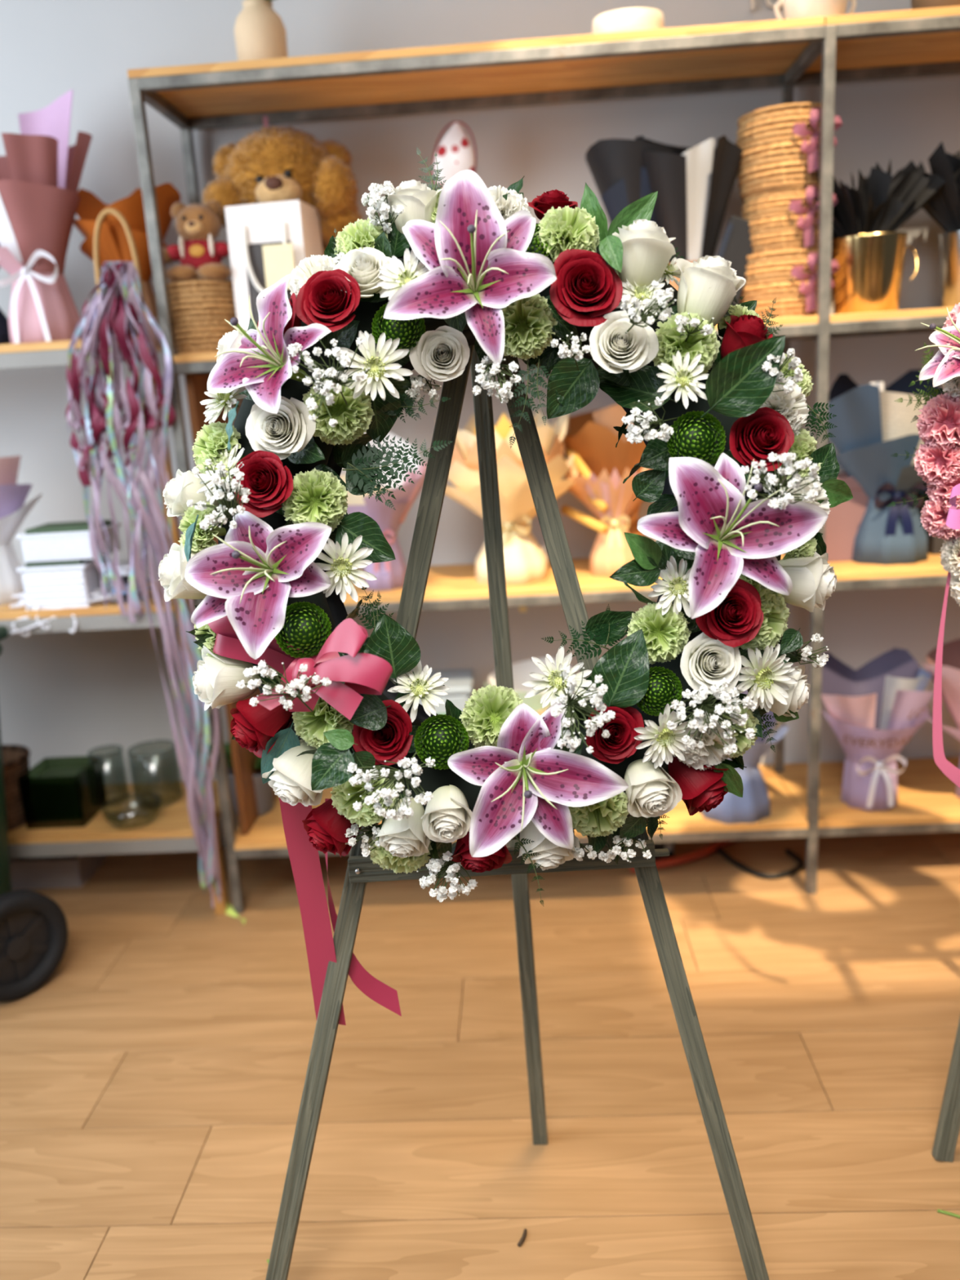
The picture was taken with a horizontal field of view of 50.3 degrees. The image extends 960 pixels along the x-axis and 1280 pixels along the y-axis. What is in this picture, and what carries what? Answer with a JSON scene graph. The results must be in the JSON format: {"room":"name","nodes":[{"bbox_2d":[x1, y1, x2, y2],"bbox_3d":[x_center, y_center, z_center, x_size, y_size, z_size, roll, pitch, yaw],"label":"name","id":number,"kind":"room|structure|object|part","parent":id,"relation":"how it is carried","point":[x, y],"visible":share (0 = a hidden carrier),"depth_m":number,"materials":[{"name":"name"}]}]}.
{"room":"flower shop","nodes":[
{"label":"flower shop","id":0,"kind":"room"},
{"bbox_2d":[0,831,959,1279],"bbox_3d":[0.283,1.091,0.628,5.000,0.048,4.814,-3,14,3],"label":"floor","id":1,"kind":"structure","parent":0,"point":[152,1086],"depth_m":1.83,"materials":[{"name":"brown wood"}]},
{"bbox_2d":[0,625,67,1002],"bbox_3d":[-1.241,0.393,2.161,0.649,0.750,0.511,-3,14,3],"label":"hand truck","id":2,"kind":"object","parent":1,"relation":"on","point":[33,926],"visible":1,"depth_m":2.18,"materials":[{"name":"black plastic"}]},
{"bbox_3d":[-1.310,0.047,2.078,0.500,0.030,0.460,-3,14,3],"label":"bin lid","id":3,"kind":"part","parent":2,"relation":"part of","materials":[{"name":"green plastic"}]},
{"bbox_2d":[9,854,106,889],"bbox_3d":[-1.141,0.582,2.736,0.208,0.098,0.164,-3,14,3],"label":"plastic crate","id":4,"kind":"object","parent":1,"relation":"on","point":[74,871],"visible":0.57,"depth_m":2.66,"materials":[{"name":"grey plastic"}]},
{"bbox_2d":[0,310,231,915],"bbox_3d":[-1.139,-0.031,2.498,0.981,1.400,0.344,-3,14,3],"label":"wooden rack","id":5,"kind":"object","parent":1,"relation":"on","point":[140,817],"visible":0.25,"depth_m":2.44,"materials":[{"name":"brown wood"}]},
{"bbox_2d":[0,246,10,344],"bbox_3d":[-1.150,-0.771,2.281,0.245,0.240,0.237,-3,14,3],"label":"bouquet","id":6,"kind":"object","parent":5,"relation":"on","point":[4,325],"visible":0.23,"depth_m":2.29,"materials":[{"name":"blue paper"}]},
{"bbox_2d":[1,744,30,831],"bbox_3d":[-1.199,0.371,2.520,0.191,0.176,0.191,-3,14,3],"label":"wicker basket","id":7,"kind":"object","parent":5,"relation":"on","point":[15,758],"visible":0.69,"depth_m":2.49,"materials":[{"name":"brown wicker"}]},
{"bbox_2d":[0,455,42,605],"bbox_3d":[-1.153,-0.253,2.393,0.239,0.340,0.168,-3,14,3],"label":"bouquet","id":8,"kind":"object","parent":5,"relation":"on","point":[13,496],"visible":0.92,"depth_m":2.39,"materials":[{"name":"paper"}]},
{"bbox_2d":[0,88,92,343],"bbox_3d":[-0.977,-0.919,2.231,0.290,0.530,0.257,-14,17,-36],"label":"bouquet","id":9,"kind":"object","parent":5,"relation":"on","point":[40,175],"visible":0.97,"depth_m":2.18,"materials":[{"name":"pink paper"}]},
{"bbox_2d":[17,755,107,829],"bbox_3d":[-1.036,0.378,2.546,0.146,0.132,0.146,-3,14,3],"label":"box","id":10,"kind":"object","parent":5,"relation":"on","point":[58,792],"visible":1,"depth_m":2.49,"materials":[{"name":"green"}]},
{"bbox_2d":[9,588,116,636],"bbox_3d":[-0.942,-0.067,2.346,0.273,0.094,0.103,-3,14,3],"label":"cord tangle","id":11,"kind":"object","parent":5,"relation":"on","point":[99,597],"visible":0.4,"depth_m":2.32,"materials":[{"name":"white plastic"}]},
{"bbox_3d":[-0.980,-0.063,2.341,0.184,0.077,0.072,-6,14,-11],"label":"cord","id":12,"kind":"part","parent":11,"relation":"part of","materials":[{"name":"white plastic"}]},
{"bbox_3d":[-0.941,-0.067,2.342,0.164,0.070,0.065,-6,14,-10],"label":"cord","id":13,"kind":"part","parent":11,"relation":"part of","materials":[{"name":"white plastic"}]},
{"bbox_3d":[-0.970,-0.097,2.353,0.204,0.032,0.073,-3,14,3],"label":"cord","id":14,"kind":"part","parent":11,"relation":"part of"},
{"bbox_3d":[-0.960,-0.097,2.351,0.237,0.027,0.054,-5,14,-6],"label":"cord","id":15,"kind":"part","parent":11,"relation":"part of","materials":[{"name":"white plastic"}]},
{"bbox_3d":[-0.950,-0.096,2.346,0.241,0.029,0.042,-3,14,3],"label":"cord","id":16,"kind":"part","parent":11,"relation":"part of","materials":[{"name":"white plastic"}]},
{"bbox_3d":[-0.964,-0.099,2.352,0.211,0.024,0.058,-3,14,3],"label":"cord","id":17,"kind":"part","parent":11,"relation":"part of","materials":[{"name":"white plastic"}]},
{"bbox_3d":[-0.951,-0.098,2.349,0.218,0.024,0.066,-3,14,3],"label":"cord","id":18,"kind":"part","parent":11,"relation":"part of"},
{"bbox_3d":[-0.945,-0.094,2.343,0.274,0.024,0.064,-1,14,8],"label":"cord","id":19,"kind":"part","parent":11,"relation":"part of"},
{"bbox_3d":[-0.955,-0.066,2.338,0.114,0.091,0.049,5,16,30],"label":"cord","id":20,"kind":"part","parent":11,"relation":"part of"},
{"bbox_3d":[-0.915,-0.106,2.371,0.194,0.025,0.047,1,14,16],"label":"cord","id":21,"kind":"part","parent":11,"relation":"part of","materials":[{"name":"white plastic"}]},
{"bbox_2d":[16,555,110,609],"bbox_3d":[-0.960,-0.140,2.373,0.156,0.107,0.146,-3,14,3],"label":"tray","id":22,"kind":"object","parent":5,"relation":"on","point":[51,584],"visible":0.68,"depth_m":2.31,"materials":[{"name":"white plastic"}]},
{"bbox_2d":[16,520,121,562],"bbox_3d":[-0.940,-0.230,2.350,0.183,0.072,0.146,-3,14,3],"label":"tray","id":23,"kind":"object","parent":22,"relation":"on","point":[68,540],"visible":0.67,"depth_m":2.29,"materials":[{"name":"white plastic"}]},
{"bbox_2d":[93,208,146,336],"bbox_3d":[-0.772,-0.780,2.176,0.101,0.263,0.099,-3,14,3],"label":"basket","id":24,"kind":"object","parent":5,"relation":"on","point":[106,211],"visible":0.26,"depth_m":2.16,"materials":[{"name":"wicker"}]},
{"bbox_2d":[73,182,181,338],"bbox_3d":[-0.790,-0.856,2.307,0.249,0.350,0.230,-3,14,3],"label":"bouquet","id":25,"kind":"object","parent":5,"relation":"on","point":[113,246],"visible":0.47,"depth_m":2.25,"materials":[{"name":"orange paper"}]},
{"bbox_2d":[103,561,151,603],"bbox_3d":[-0.816,-0.135,2.369,0.100,0.083,0.093,-3,14,3],"label":"stack","id":26,"kind":"object","parent":5,"relation":"on","point":[124,569],"visible":0.29,"depth_m":2.33,"materials":[{"name":"paper"}]},
{"bbox_3d":[-0.669,-0.015,2.321,0.026,1.400,0.026,-3,14,3],"label":"post","id":27,"kind":"part","parent":5,"relation":"part of","materials":[{"name":"grey metal"}]},
{"bbox_2d":[265,345,769,1279],"bbox_3d":[0.013,0.202,1.345,0.690,1.374,0.360,-3,14,3],"label":"easel","id":28,"kind":"object","parent":1,"relation":"on","point":[361,870],"visible":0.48,"depth_m":1.30,"materials":[{"name":"grey wood"}]},
{"bbox_3d":[-0.141,0.223,1.299,0.027,1.428,0.018,12,6,2],"label":"leg","id":29,"kind":"part","parent":28,"relation":"part of","materials":[{"name":"grey wood"}]},
{"bbox_2d":[158,146,853,1025],"bbox_3d":[0.029,-0.011,1.157,0.784,1.058,0.333,-3,14,3],"label":"wreath","id":30,"kind":"object","parent":28,"relation":"on","point":[656,722],"visible":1,"depth_m":1.09,"materials":[{"name":"plant"}]},
{"bbox_3d":[0.044,0.171,1.478,0.024,1.361,0.018,-4,17,3],"label":"leg","id":31,"kind":"part","parent":28,"relation":"part of","materials":[{"name":"grey wood"}]},
{"bbox_3d":[0.186,0.210,1.278,0.027,1.415,0.018,-15,4,4],"label":"leg","id":32,"kind":"part","parent":28,"relation":"part of","materials":[{"name":"grey wood"}]},
{"bbox_2d":[517,1228,526,1246],"bbox_3d":[0.062,0.867,1.481,0.007,0.006,0.030,2,15,22],"label":"twig","id":33,"kind":"object","parent":1,"relation":"on","point":[524,1234],"visible":1,"depth_m":1.48,"materials":[{"name":"brown wood"}]},
{"bbox_2d":[127,5,959,913],"bbox_3d":[0.734,-0.346,2.368,2.761,1.857,0.377,-3,14,3],"label":"shelving unit","id":34,"kind":"object","parent":1,"relation":"on","point":[805,797],"visible":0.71,"depth_m":2.22,"materials":[{"name":"wood"}]},
{"bbox_2d":[65,261,245,924],"bbox_3d":[-0.730,-0.060,2.300,0.264,1.496,0.119,-3,14,3],"label":"ribbons","id":35,"kind":"object","parent":34,"relation":"hanging from","point":[110,315],"visible":0.96,"depth_m":2.19},
{"bbox_3d":[-0.685,-1.151,2.203,0.022,0.022,0.295,-3,14,3],"label":"rail","id":36,"kind":"part","parent":34,"relation":"part of","materials":[{"name":"metal"}]},
{"bbox_3d":[-0.639,-0.231,2.266,0.022,1.841,0.022,-3,14,3],"label":"post","id":37,"kind":"part","parent":34,"relation":"part of","materials":[{"name":"metal"}]},
{"bbox_3d":[-0.627,-0.307,2.574,0.022,1.841,0.022,-3,14,3],"label":"post","id":38,"kind":"part","parent":34,"relation":"part of","materials":[{"name":"metal"}]},
{"bbox_3d":[-0.653,-0.617,2.334,0.022,0.022,0.295,-3,14,3],"label":"rail","id":39,"kind":"part","parent":34,"relation":"part of","materials":[{"name":"metal"}]},
{"bbox_2d":[167,279,237,355],"bbox_3d":[-0.603,-0.705,2.240,0.160,0.156,0.160,-3,14,3],"label":"seagrass basket","id":40,"kind":"object","parent":34,"relation":"on","point":[199,308],"visible":0.69,"depth_m":2.18,"materials":[{"name":"brown wicker"}]},
{"bbox_2d":[162,199,231,282],"bbox_3d":[-0.615,-0.845,2.177,0.168,0.176,0.102,-3,14,3],"label":"teddy bear","id":41,"kind":"object","parent":40,"relation":"on","point":[200,257],"visible":0.91,"depth_m":2.16},
{"bbox_3d":[-0.633,-0.834,2.168,0.010,0.046,0.013,-3,14,3],"label":"trim","id":42,"kind":"part","parent":41,"relation":"part of","materials":[{"name":"white fabric"}]},
{"bbox_3d":[-0.632,-0.776,2.174,0.076,0.046,0.061,-3,14,3],"label":"leg","id":43,"kind":"part","parent":41,"relation":"part of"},
{"bbox_3d":[-0.570,-0.837,2.164,0.010,0.046,0.013,-3,14,3],"label":"trim","id":44,"kind":"part","parent":41,"relation":"part of","materials":[{"name":"white fabric"}]},
{"bbox_3d":[-0.566,-0.779,2.171,0.078,0.046,0.061,-3,14,3],"label":"leg","id":45,"kind":"part","parent":41,"relation":"part of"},
{"bbox_3d":[-0.597,-0.085,2.475,0.016,1.081,0.270,-3,14,3],"label":"panel","id":46,"kind":"part","parent":34,"relation":"part of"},
{"bbox_2d":[208,737,274,816],"bbox_3d":[-0.585,0.349,2.590,0.187,0.190,0.192,-15,18,-40],"label":"potted plant","id":47,"kind":"object","parent":34,"relation":"on","point":[264,793],"visible":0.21,"depth_m":2.58,"materials":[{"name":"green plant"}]},
{"bbox_3d":[-0.583,0.382,2.612,0.128,0.115,0.128,-3,14,3],"label":"pot","id":48,"kind":"part","parent":47,"relation":"part of","materials":[{"name":"grey ceramic"}]},
{"bbox_2d":[234,0,288,61],"bbox_3d":[-0.455,-1.277,2.126,0.116,0.201,0.123,-5,14,-6],"label":"ceramic vase","id":49,"kind":"object","parent":34,"relation":"on","point":[260,32],"visible":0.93,"depth_m":2.10,"materials":[{"name":"beige ceramic"}]},
{"bbox_2d":[262,115,268,128],"bbox_3d":[-0.480,-1.120,2.352,0.023,0.160,0.004,-3,14,3],"label":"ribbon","id":50,"kind":"object","parent":34,"relation":"hanging from","point":[264,117],"visible":0.27,"depth_m":2.34,"materials":[{"name":"pink fabric"}]},
{"bbox_2d":[224,200,322,330],"bbox_3d":[-0.439,-0.781,2.219,0.164,0.295,0.154,-1,14,10],"label":"gift bag","id":51,"kind":"object","parent":34,"relation":"on","point":[267,241],"visible":0.61,"depth_m":2.15,"materials":[{"name":"white paper"}]},
{"bbox_3d":[-0.449,-0.799,2.149,0.098,0.145,0.022,-1,14,10],"label":"rope handle","id":52,"kind":"part","parent":51,"relation":"part of","materials":[{"name":"white fabric"}]},
{"bbox_2d":[200,124,362,255],"bbox_3d":[-0.433,-0.877,2.288,0.350,0.501,0.233,-3,14,3],"label":"teddy bear","id":53,"kind":"object","parent":34,"relation":"on","point":[271,164],"visible":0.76,"depth_m":2.20},
{"bbox_2d":[339,432,425,590],"bbox_3d":[-0.221,-0.306,2.338,0.213,0.374,0.210,10,19,44],"label":"bouquet","id":54,"kind":"object","parent":34,"relation":"on","point":[390,575],"visible":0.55,"depth_m":2.33,"materials":[{"name":"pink paper"}]},
{"bbox_2d":[402,469,416,484],"bbox_3d":[-0.175,-0.321,2.309,0.075,0.125,0.020,3,15,23],"label":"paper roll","id":55,"kind":"object","parent":54,"relation":"attached to","point":[412,474],"visible":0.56,"depth_m":2.28,"materials":[{"name":"pink paper"}]},
{"bbox_2d":[398,461,426,523],"bbox_3d":[-0.153,-0.334,2.305,0.090,0.138,0.020,1,15,18],"label":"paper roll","id":56,"kind":"object","parent":54,"relation":"in","point":[421,468],"visible":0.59,"depth_m":2.29,"materials":[{"name":"pink paper"}]},
{"bbox_2d":[412,668,475,715],"bbox_3d":[-0.097,0.257,2.542,0.180,0.335,0.170,-3,14,3],"label":"storage box","id":57,"kind":"object","parent":34,"relation":"on","point":[460,682],"visible":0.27,"depth_m":2.44,"materials":[{"name":"grey plastic"}]},
{"bbox_3d":[-0.106,0.104,2.504,0.180,0.020,0.170,-3,14,3],"label":"lid","id":58,"kind":"part","parent":57,"relation":"part of","materials":[{"name":"grey plastic"}]},
{"bbox_2d":[431,120,476,187],"bbox_3d":[-0.048,-0.910,2.292,0.100,0.466,0.031,-3,14,3],"label":"balloon","id":59,"kind":"object","parent":34,"relation":"on","point":[455,153],"visible":0.59,"depth_m":2.24,"materials":[{"name":"white plastic"}]},
{"bbox_3d":[-0.007,-1.145,2.015,1.350,0.022,0.022,-3,14,3],"label":"rail","id":60,"kind":"part","parent":34,"relation":"part of","materials":[{"name":"metal"}]},
{"bbox_3d":[0.005,-1.222,2.323,1.350,0.022,0.022,-3,14,3],"label":"rail","id":61,"kind":"part","parent":34,"relation":"part of","materials":[{"name":"metal"}]},
{"bbox_3d":[0.025,-0.611,2.147,1.350,0.022,0.022,-3,14,3],"label":"rail","id":62,"kind":"part","parent":34,"relation":"part of","materials":[{"name":"metal"}]},
{"bbox_3d":[0.056,-0.087,2.276,1.350,0.022,0.022,-3,14,3],"label":"rail","id":63,"kind":"part","parent":34,"relation":"part of","materials":[{"name":"wood"}]},
{"bbox_2d":[435,408,577,612],"bbox_3d":[0.067,-0.293,2.347,0.322,0.450,0.320,-3,14,3],"label":"bouquet","id":64,"kind":"object","parent":34,"relation":"on","point":[526,562],"visible":0.59,"depth_m":2.28,"materials":[{"name":"beige paper"}]},
{"bbox_3d":[0.090,0.478,2.414,1.350,0.022,0.022,-3,14,3],"label":"rail","id":65,"kind":"part","parent":34,"relation":"part of","materials":[{"name":"metal"}]},
{"bbox_2d":[484,657,576,715],"bbox_3d":[0.132,0.244,2.486,0.227,0.359,0.205,-3,14,3],"label":"bouquet","id":66,"kind":"object","parent":34,"relation":"on","point":[521,670],"visible":0.02,"depth_m":2.53,"materials":[{"name":"beige paper"}]},
{"bbox_2d":[555,404,651,535],"bbox_3d":[0.331,-0.369,2.429,0.307,0.389,0.284,-3,14,3],"label":"bouquet","id":67,"kind":"object","parent":34,"relation":"on","point":[592,435],"visible":0.25,"depth_m":2.31,"materials":[{"name":"paper"}]},
{"bbox_2d":[565,456,648,577],"bbox_3d":[0.303,-0.296,2.346,0.207,0.290,0.185,-3,14,3],"label":"bouquet","id":68,"kind":"object","parent":34,"relation":"on","point":[611,551],"visible":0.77,"depth_m":2.32,"materials":[{"name":"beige paper"}]},
{"bbox_2d":[565,448,596,495],"bbox_3d":[0.237,-0.384,2.324,0.021,0.104,0.136,-9,15,-23],"label":"paper roll","id":69,"kind":"object","parent":68,"relation":"on","point":[580,464],"visible":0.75,"depth_m":2.33,"materials":[{"name":"yellow paper"}]},
{"bbox_2d":[560,504,608,533],"bbox_3d":[0.239,-0.278,2.350,0.022,0.058,0.145,-13,17,-34],"label":"paper roll","id":70,"kind":"object","parent":68,"relation":"on","point":[566,510],"visible":1,"depth_m":2.34,"materials":[{"name":"yellow paper"}]},
{"bbox_2d":[564,459,608,512],"bbox_3d":[0.234,-0.352,2.332,0.022,0.118,0.154,-13,17,-35],"label":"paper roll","id":71,"kind":"object","parent":68,"relation":"on","point":[602,506],"visible":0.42,"depth_m":2.29,"materials":[{"name":"yellow paper"}]},
{"bbox_2d":[591,7,664,34],"bbox_3d":[0.301,-1.234,2.074,0.145,0.054,0.116,-3,14,3],"label":"ceramic bowl","id":72,"kind":"object","parent":34,"relation":"on","point":[632,19],"visible":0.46,"depth_m":2.02,"materials":[{"name":"white ceramic"}]},
{"bbox_2d":[585,138,683,223],"bbox_3d":[0.360,-0.884,2.248,0.242,0.389,0.172,-3,14,3],"label":"bouquet","id":73,"kind":"object","parent":34,"relation":"on","point":[616,166],"visible":0.17,"depth_m":2.17,"materials":[{"name":"black paper"}]},
{"bbox_2d":[634,134,742,290],"bbox_3d":[0.444,-0.895,2.227,0.242,0.409,0.235,-3,14,3],"label":"bouquet","id":74,"kind":"object","parent":34,"relation":"on","point":[694,187],"visible":0.52,"depth_m":2.15,"materials":[{"name":"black paper"}]},
{"bbox_2d":[717,215,753,304],"bbox_3d":[0.536,-0.794,2.183,0.142,0.212,0.014,-3,14,3],"label":"folded sleeve","id":75,"kind":"object","parent":34,"relation":"on","point":[735,246],"visible":0.41,"depth_m":2.17,"materials":[{"name":"black paper"}]},
{"bbox_2d":[701,689,788,824],"bbox_3d":[0.600,0.257,2.425,0.247,0.310,0.234,-3,14,3],"label":"bouquet","id":76,"kind":"object","parent":34,"relation":"on","point":[754,805],"visible":0.31,"depth_m":2.38,"materials":[{"name":"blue paper"}]},
{"bbox_3d":[0.742,-0.372,2.505,0.022,1.841,0.022,-3,14,3],"label":"post","id":77,"kind":"part","parent":34,"relation":"part of","materials":[{"name":"metal"}]},
{"bbox_2d":[738,248,839,318],"bbox_3d":[0.660,-0.762,2.210,0.196,0.135,0.214,-3,14,3],"label":"seagrass basket","id":78,"kind":"object","parent":34,"relation":"on","point":[790,276],"visible":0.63,"depth_m":2.13,"materials":[{"name":"beige wicker"}]},
{"bbox_2d":[741,185,838,254],"bbox_3d":[0.651,-0.888,2.178,0.179,0.125,0.198,-3,14,3],"label":"seagrass basket","id":79,"kind":"object","parent":78,"relation":"on","point":[785,218],"visible":0.73,"depth_m":2.11,"materials":[{"name":"beige wicker"}]},
{"bbox_2d":[736,102,842,198],"bbox_3d":[0.642,-1.022,2.145,0.199,0.152,0.218,-3,14,3],"label":"seagrass basket","id":80,"kind":"object","parent":79,"relation":"on","point":[780,144],"visible":0.72,"depth_m":2.07,"materials":[{"name":"beige wicker"}]},
{"bbox_3d":[0.715,-0.682,2.266,0.022,0.022,0.295,-3,14,3],"label":"rail","id":81,"kind":"part","parent":34,"relation":"part of","materials":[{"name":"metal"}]},
{"bbox_3d":[0.683,-1.216,2.135,0.022,0.022,0.295,-3,14,3],"label":"rail","id":82,"kind":"part","parent":34,"relation":"part of","materials":[{"name":"metal"}]},
{"bbox_2d":[773,0,856,19],"bbox_3d":[0.680,-1.274,2.071,0.131,0.089,0.131,-16,18,-41],"label":"planter pot","id":83,"kind":"object","parent":34,"relation":"on","point":[793,9],"visible":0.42,"depth_m":2.03,"materials":[{"name":"white ceramic"}]},
{"bbox_3d":[0.611,-1.274,2.073,0.027,0.053,0.009,-3,14,3],"label":"handle","id":84,"kind":"part","parent":83,"relation":"part of","materials":[{"name":"white ceramic"}]},
{"bbox_3d":[0.748,-1.280,2.066,0.027,0.053,0.009,-3,14,3],"label":"handle","id":85,"kind":"part","parent":83,"relation":"part of","materials":[{"name":"white ceramic"}]},
{"bbox_3d":[0.730,-0.296,2.198,0.022,1.841,0.022,-3,14,3],"label":"post","id":86,"kind":"part","parent":34,"relation":"part of","materials":[{"name":"metal"}]},
{"bbox_2d":[824,471,869,562],"bbox_3d":[0.830,-0.289,2.392,0.136,0.193,0.126,-3,14,3],"label":"carton","id":87,"kind":"object","parent":34,"relation":"on","point":[843,521],"visible":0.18,"depth_m":2.34,"materials":[{"name":"paper"}]},
{"bbox_3d":[0.825,-0.368,2.372,0.136,0.030,0.126,-3,14,3],"label":"box lid","id":88,"kind":"part","parent":87,"relation":"part of","materials":[{"name":"cardboard"}]},
{"bbox_3d":[1.403,-0.752,2.386,1.345,0.022,0.022,-3,14,3],"label":"rail","id":89,"kind":"part","parent":34,"relation":"part of","materials":[{"name":"metal"}]},
{"bbox_2d":[831,231,917,314],"bbox_3d":[0.822,-0.772,2.169,0.157,0.155,0.157,-8,15,-19],"label":"metal bucket","id":90,"kind":"object","parent":34,"relation":"on","point":[868,277],"visible":0.81,"depth_m":2.11,"materials":[{"name":"gold metal"}]},
{"bbox_2d":[813,159,945,239],"bbox_3d":[0.794,-0.904,2.131,0.327,0.158,0.195,-9,15,-21],"label":"tissue paper","id":91,"kind":"object","parent":90,"relation":"in","point":[881,202],"visible":0.66,"depth_m":2.10,"materials":[{"name":"black paper"}]},
{"bbox_3d":[0.901,-0.792,2.137,0.018,0.078,0.049,-3,14,3],"label":"handle","id":92,"kind":"part","parent":90,"relation":"part of","materials":[{"name":"gold metal"}]},
{"bbox_2d":[810,368,942,565],"bbox_3d":[0.918,-0.386,2.290,0.295,0.420,0.279,-10,15,-23],"label":"bouquet","id":93,"kind":"object","parent":34,"relation":"on","point":[872,427],"visible":0.86,"depth_m":2.26,"materials":[{"name":"blue paper"}]},
{"bbox_3d":[1.371,-1.286,2.255,1.345,0.022,0.022,-3,14,3],"label":"rail","id":94,"kind":"part","parent":34,"relation":"part of","materials":[{"name":"metal"}]},
{"bbox_2d":[821,647,933,811],"bbox_3d":[0.937,0.219,2.413,0.252,0.350,0.270,-9,15,-23],"label":"bouquet","id":95,"kind":"object","parent":34,"relation":"on","point":[874,708],"visible":0.97,"depth_m":2.38,"materials":[{"name":"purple paper"}]},
{"bbox_3d":[1.391,-0.676,2.078,1.345,0.022,0.022,-3,14,3],"label":"rail","id":96,"kind":"part","parent":34,"relation":"part of","materials":[{"name":"metal"}]},
{"bbox_3d":[1.456,0.413,2.346,1.345,0.022,0.022,-3,14,3],"label":"rail","id":97,"kind":"part","parent":34,"relation":"part of","materials":[{"name":"metal"}]},
{"bbox_3d":[1.423,-0.151,2.207,1.345,0.022,0.022,-3,14,3],"label":"rail","id":98,"kind":"part","parent":34,"relation":"part of","materials":[{"name":"wood"}]},
{"bbox_3d":[1.359,-1.210,1.947,1.345,0.022,0.022,-3,14,3],"label":"rail","id":99,"kind":"part","parent":34,"relation":"part of","materials":[{"name":"metal"}]},
{"bbox_2d":[891,173,946,310],"bbox_3d":[0.993,-0.893,2.317,0.160,0.299,0.032,-3,14,3],"label":"box","id":100,"kind":"object","parent":34,"relation":"on","point":[923,290],"visible":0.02,"depth_m":2.31,"materials":[{"name":"grey cardboard"}]},
{"bbox_2d":[915,480,947,554],"bbox_3d":[1.124,-0.310,2.406,0.156,0.193,0.126,-3,14,3],"label":"bouquet","id":101,"kind":"object","parent":34,"relation":"on","point":[934,544],"visible":0.1,"depth_m":2.38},
{"bbox_2d":[911,0,959,9],"bbox_3d":[0.947,-1.283,2.058,0.150,0.082,0.150,-3,14,3],"label":"bowl","id":102,"kind":"object","parent":34,"relation":"on","point":[915,4],"visible":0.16,"depth_m":2.02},
{"bbox_2d":[920,638,959,797],"bbox_3d":[1.197,0.202,2.399,0.300,0.360,0.281,-14,17,-37],"label":"bouquet","id":103,"kind":"object","parent":34,"relation":"on","point":[951,650],"visible":0.76,"depth_m":2.38,"materials":[{"name":"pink paper"}]},
{"bbox_2d":[937,229,959,307],"bbox_3d":[1.056,-0.788,2.177,0.153,0.156,0.153,-8,15,-19],"label":"metal bucket","id":104,"kind":"object","parent":34,"relation":"on","point":[948,242],"visible":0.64,"depth_m":2.15,"materials":[{"name":"metal"}]},
{"bbox_2d":[901,142,959,231],"bbox_3d":[1.039,-0.934,2.125,0.270,0.189,0.174,-8,15,-20],"label":"tissue paper","id":105,"kind":"object","parent":104,"relation":"in","point":[944,208],"visible":0.77,"depth_m":2.12,"materials":[{"name":"black paper"}]},
{"bbox_2d":[654,842,674,860],"bbox_3d":[0.463,0.522,2.632,0.070,0.080,0.063,-3,14,3],"label":"brick","id":106,"kind":"object","parent":1,"relation":"on","point":[669,846],"visible":0.23,"depth_m":2.60,"materials":[{"name":"black plastic"}]},
{"bbox_2d":[629,840,739,872],"bbox_3d":[0.536,0.548,2.615,0.344,0.024,0.056,-10,15,-25],"label":"hose","id":107,"kind":"object","parent":1,"relation":"on","point":[710,849],"visible":0.68,"depth_m":2.59,"materials":[{"name":"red rubber"}]},
{"bbox_2d":[716,846,804,879],"bbox_3d":[0.706,0.555,2.561,0.202,0.014,0.171,-3,14,3],"label":"cable","id":108,"kind":"object","parent":1,"relation":"on","point":[799,867],"visible":1,"depth_m":2.52,"materials":[{"name":"black rubber"}]},
{"bbox_2d":[931,1017,959,1162],"bbox_3d":[0.959,0.105,1.568,0.576,1.346,0.338,-3,14,3],"label":"easel","id":109,"kind":"object","parent":1,"relation":"on","point":[948,1129],"visible":1,"depth_m":1.57,"materials":[{"name":"grey wood"}]},
{"bbox_2d":[886,302,959,787],"bbox_3d":[0.888,-0.174,1.342,0.690,0.788,0.183,-3,14,3],"label":"wreath","id":110,"kind":"object","parent":109,"relation":"on","point":[937,460],"visible":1,"depth_m":1.32,"materials":[{"name":"plant"}]},
{"bbox_2d":[937,1208,959,1217],"bbox_3d":[0.682,0.831,1.478,0.037,0.005,0.005,4,16,27],"label":"stem clipping","id":111,"kind":"object","parent":1,"relation":"on","point":[942,1211],"visible":1,"depth_m":1.48,"materials":[{"name":"green plant"}]},
{"bbox_2d":[0,0,959,847],"bbox_3d":[0.668,-1.154,2.431,6.000,3.400,0.120,-3,14,3],"label":"wall","id":112,"kind":"structure","parent":0,"point":[102,693],"depth_m":2.42,"materials":[{"name":"paint"}]},
{"bbox_2d":[750,0,782,11],"bbox_3d":[0.637,-1.442,2.288,0.094,0.052,0.012,-3,14,3],"label":"wall lettering","id":113,"kind":"structure","parent":112,"relation":"attached to","point":[769,3],"depth_m":2.29}
]}

